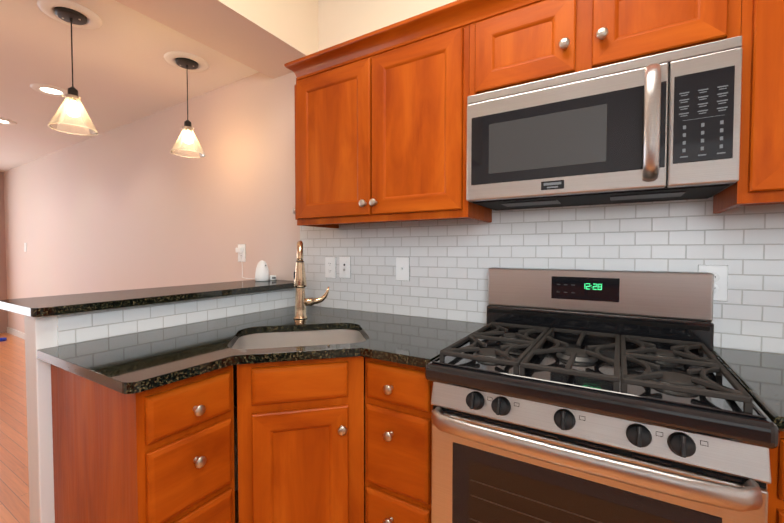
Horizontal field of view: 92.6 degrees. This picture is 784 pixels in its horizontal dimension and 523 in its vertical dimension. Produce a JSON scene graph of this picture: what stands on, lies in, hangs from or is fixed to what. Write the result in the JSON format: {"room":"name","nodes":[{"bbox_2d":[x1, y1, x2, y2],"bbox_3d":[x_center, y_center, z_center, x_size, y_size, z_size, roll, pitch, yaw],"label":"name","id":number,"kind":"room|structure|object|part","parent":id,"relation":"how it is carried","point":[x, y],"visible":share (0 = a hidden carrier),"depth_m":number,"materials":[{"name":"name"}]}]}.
{"room":"kitchen","nodes":[
{"label":"kitchen","id":0,"kind":"room"},
{"bbox_2d":[0,172,7,332],"bbox_3d":[-6.901,-0.085,4.028,0.001,2.440,3.926,1,2,31],"label":"wall","id":1,"kind":"structure","parent":0,"point":[3,296],"depth_m":5.67,"materials":[{"name":"paint"}]},
{"bbox_2d":[0,0,257,171],"bbox_3d":[-4.292,-1.261,2.452,6.060,0.001,4.000,1,2,31],"label":"ceiling","id":2,"kind":"structure","parent":0,"point":[124,72],"depth_m":2.50,"materials":[{"name":"paint"}]},
{"bbox_2d":[0,118,16,124],"bbox_3d":[-3.586,-1.283,3.421,0.230,0.010,0.230,1,2,31],"label":"recessed light","id":3,"kind":"object","parent":2,"relation":"in","point":[3,121],"visible":0.98,"depth_m":3.45,"materials":[{"name":"white"}]},
{"bbox_2d":[30,83,67,96],"bbox_3d":[-2.527,-1.264,2.777,0.230,0.010,0.230,1,2,31],"label":"recessed light","id":4,"kind":"object","parent":2,"relation":"in","point":[47,89],"visible":0.88,"depth_m":2.76,"materials":[{"name":"white"}]},
{"bbox_2d":[37,0,101,135],"bbox_3d":[-1.612,-0.956,1.889,0.250,0.577,0.250,1,2,31],"label":"pendant lamp","id":5,"kind":"object","parent":2,"relation":"hanging from","point":[70,13],"visible":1,"depth_m":1.88,"materials":[{"name":"beige glass"}]},
{"bbox_3d":[-1.612,-0.751,1.895,0.195,0.168,0.195,1,2,31],"label":"lamp shade","id":6,"kind":"part","parent":5,"relation":"part of","materials":[{"name":"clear glass"}]},
{"bbox_3d":[-1.612,-0.771,1.894,0.049,0.079,0.049,1,2,31],"label":"bulb","id":7,"kind":"part","parent":5,"relation":"part of","materials":[{"name":"white glass"}]},
{"bbox_2d":[164,51,208,157],"bbox_3d":[-1.291,-0.969,2.365,0.250,0.577,0.250,1,2,31],"label":"pendant lamp","id":8,"kind":"object","parent":2,"relation":"hanging from","point":[186,61],"visible":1,"depth_m":2.35,"materials":[{"name":"beige glass"}]},
{"bbox_3d":[-1.291,-0.764,2.371,0.195,0.168,0.195,1,2,31],"label":"lamp shade","id":9,"kind":"part","parent":8,"relation":"part of","materials":[{"name":"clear glass"}]},
{"bbox_3d":[-1.291,-0.785,2.370,0.049,0.079,0.049,1,2,31],"label":"bulb","id":10,"kind":"part","parent":8,"relation":"part of","materials":[{"name":"white glass"}]},
{"bbox_2d":[24,306,291,522],"bbox_3d":[-0.934,0.682,1.843,0.110,1.030,1.244,1,2,31],"label":"wall","id":11,"kind":"structure","parent":0,"point":[40,332],"depth_m":1.30,"materials":[{"name":"white paint"}]},
{"bbox_2d":[0,280,295,316],"bbox_3d":[-1.018,0.151,1.872,0.400,0.030,1.268,1,2,31],"label":"bar","id":12,"kind":"object","parent":11,"relation":"on","point":[54,305],"visible":0.88,"depth_m":1.55,"materials":[{"name":"stone"}]},
{"bbox_2d":[255,260,275,280],"bbox_3d":[-0.808,0.056,2.388,0.086,0.129,0.133,1,2,31],"label":"gadget","id":13,"kind":"object","parent":12,"relation":"on","point":[262,272],"visible":0.98,"depth_m":2.34,"materials":[{"name":"white plastic"}]},
{"bbox_2d":[57,288,295,345],"bbox_3d":[-0.870,0.225,1.819,0.008,0.114,1.176,1,2,31],"label":"tile backsplash","id":14,"kind":"structure","parent":11,"relation":"attached to","point":[78,327],"depth_m":1.61,"materials":[{"name":"white tile"}]},
{"bbox_2d":[0,333,364,522],"bbox_3d":[-2.823,1.204,1.628,9.500,0.001,4.000,1,2,31],"label":"floor","id":15,"kind":"structure","parent":0,"point":[14,490],"depth_m":2.51,"materials":[{"name":"brown wood"}]},
{"bbox_2d":[51,364,234,522],"bbox_3d":[-0.833,0.776,1.268,0.642,0.876,0.293,1,2,31],"label":"base cabinet","id":16,"kind":"object","parent":15,"relation":"on","point":[163,454],"visible":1,"depth_m":1.11,"materials":[{"name":"brown wood"}]},
{"bbox_2d":[37,306,486,393],"bbox_3d":[-0.374,0.307,1.486,1.186,0.030,1.234,1,2,31],"label":"countertop","id":17,"kind":"structure","parent":16,"relation":"on","point":[133,363],"depth_m":1.30,"materials":[{"name":"stone"}]},
{"bbox_2d":[232,329,365,406],"bbox_3d":[-0.365,0.421,1.510,0.542,0.197,0.428,0,2,-14],"label":"sink","id":18,"kind":"object","parent":17,"relation":"in","point":[293,339],"visible":0.17,"depth_m":1.69,"materials":[{"name":"silver metal"}]},
{"bbox_2d":[293,241,329,318],"bbox_3d":[-0.389,0.091,1.816,0.178,0.384,0.167,0,2,-14],"label":"faucet","id":19,"kind":"object","parent":17,"relation":"on","point":[302,302],"visible":1,"depth_m":1.83,"materials":[{"name":"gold metal"}]},
{"bbox_2d":[237,356,363,522],"bbox_3d":[-0.311,0.774,1.316,0.424,0.876,0.142,0,2,-14],"label":"base cabinet","id":20,"kind":"object","parent":15,"relation":"on","point":[300,423],"visible":1,"depth_m":1.28,"materials":[{"name":"brown wood"}]},
{"bbox_2d":[365,357,432,522],"bbox_3d":[0.164,0.769,1.514,0.277,0.876,0.652,1,2,31],"label":"base cabinet","id":21,"kind":"object","parent":15,"relation":"on","point":[398,433],"visible":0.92,"depth_m":1.25,"materials":[{"name":"brown wood"}]},
{"bbox_2d":[425,267,779,522],"bbox_3d":[0.588,0.627,1.198,0.760,1.176,0.720,1,2,31],"label":"range","id":22,"kind":"object","parent":15,"relation":"on","point":[585,396],"visible":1,"depth_m":1.00,"materials":[{"name":"metal"}]},
{"bbox_2d":[767,431,783,522],"bbox_3d":[1.198,0.786,0.886,0.600,0.876,0.652,1,2,31],"label":"base cabinet","id":23,"kind":"object","parent":15,"relation":"on","point":[775,488],"visible":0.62,"depth_m":0.79,"materials":[{"name":"brown wood"}]},
{"bbox_2d":[711,347,783,431],"bbox_3d":[1.469,0.329,0.711,1.236,0.030,0.644,1,2,31],"label":"countertop","id":24,"kind":"structure","parent":23,"relation":"on","point":[758,377],"depth_m":1.01,"materials":[{"name":"stone"}]},
{"bbox_2d":[115,0,317,78],"bbox_3d":[-1.588,-1.451,0.685,0.390,0.640,3.800,1,2,31],"label":"soffit","id":25,"kind":"structure","parent":0,"point":[270,38],"depth_m":1.94,"materials":[{"name":"paint"}]},
{"bbox_2d":[4,0,783,471],"bbox_3d":[-1.855,-0.341,3.176,9.500,3.000,0.126,1,2,31],"label":"wall","id":26,"kind":"structure","parent":0,"point":[137,204],"depth_m":3.09,"materials":[{"name":"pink paint"}]},
{"bbox_2d":[7,327,24,339],"bbox_3d":[-3.272,1.091,4.072,6.190,0.085,0.138,1,2,31],"label":"baseboard","id":27,"kind":"structure","parent":26,"relation":"attached to","point":[17,333],"depth_m":5.47,"materials":[{"name":"white paint"}]},
{"bbox_2d":[235,244,245,261],"bbox_3d":[-1.066,-0.059,2.624,0.080,0.124,0.035,1,2,31],"label":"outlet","id":28,"kind":"object","parent":26,"relation":"attached to","point":[242,248],"visible":0.85,"depth_m":2.62,"materials":[{"name":"white plastic"}]},
{"bbox_2d":[239,249,254,278],"bbox_3d":[-0.935,0.016,2.524,0.296,0.201,0.032,1,2,31],"label":"cord","id":29,"kind":"object","parent":28,"relation":"attached to","point":[242,268],"visible":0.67,"depth_m":2.60,"materials":[{"name":"white plastic"}]},
{"bbox_2d":[284,0,491,227],"bbox_3d":[-0.028,-0.588,1.783,0.924,0.771,0.334,1,2,31],"label":"upper cabinet","id":30,"kind":"object","parent":26,"relation":"attached to","point":[381,125],"depth_m":1.59,"materials":[{"name":"brown wood"}]},
{"bbox_3d":[0.556,-0.927,1.401,2.323,0.070,0.364,1,2,31],"label":"crown","id":31,"kind":"part","parent":30,"relation":"part of","materials":[{"name":"brown wood"}]},
{"bbox_2d":[300,197,783,353],"bbox_3d":[0.801,0.014,1.492,3.199,0.555,0.010,1,2,31],"label":"tile backsplash","id":32,"kind":"structure","parent":26,"relation":"attached to","point":[452,261],"depth_m":1.55,"materials":[{"name":"white tile"}]},
{"bbox_2d":[325,257,335,277],"bbox_3d":[-0.361,0.034,2.188,0.080,0.124,0.010,1,2,31],"label":"outlet","id":33,"kind":"object","parent":32,"relation":"attached to","point":[330,267],"visible":1,"depth_m":2.18,"materials":[{"name":"white plastic"}]},
{"bbox_2d":[339,256,350,277],"bbox_3d":[-0.271,0.033,2.129,0.080,0.124,0.015,1,2,31],"label":"outlet","id":34,"kind":"object","parent":32,"relation":"attached to","point":[344,266],"visible":1,"depth_m":2.13,"materials":[{"name":"white plastic"}]},
{"bbox_2d":[396,257,409,280],"bbox_3d":[0.051,0.038,1.932,0.080,0.124,0.019,1,2,31],"label":"toggle light switch","id":35,"kind":"object","parent":32,"relation":"attached to","point":[402,268],"visible":1,"depth_m":1.93,"materials":[{"name":"white plastic"}]},
{"bbox_2d":[698,265,727,301],"bbox_3d":[1.109,0.074,1.295,0.080,0.124,0.009,1,2,31],"label":"outlet","id":36,"kind":"object","parent":32,"relation":"attached to","point":[720,272],"visible":0.46,"depth_m":1.28,"materials":[{"name":"white plastic"}]},
{"bbox_2d":[469,0,740,95],"bbox_3d":[0.688,-0.757,1.324,0.766,0.292,0.366,1,2,31],"label":"upper cabinet","id":37,"kind":"object","parent":26,"relation":"attached to","point":[540,40],"visible":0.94,"depth_m":1.21,"materials":[{"name":"brown wood"}]},
{"bbox_2d":[466,36,741,209],"bbox_3d":[0.674,-0.411,1.311,0.760,0.394,0.407,1,2,31],"label":"over-the-range microwave","id":38,"kind":"object","parent":37,"relation":"attached to","point":[665,126],"visible":1,"depth_m":1.15,"materials":[{"name":"metal"}]},
{"bbox_2d":[713,0,783,213],"bbox_3d":[1.290,-0.525,0.984,0.620,0.737,0.334,1,2,31],"label":"upper cabinet","id":39,"kind":"object","parent":26,"relation":"attached to","point":[761,172],"visible":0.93,"depth_m":0.99,"materials":[{"name":"brown wood"}]}
]}

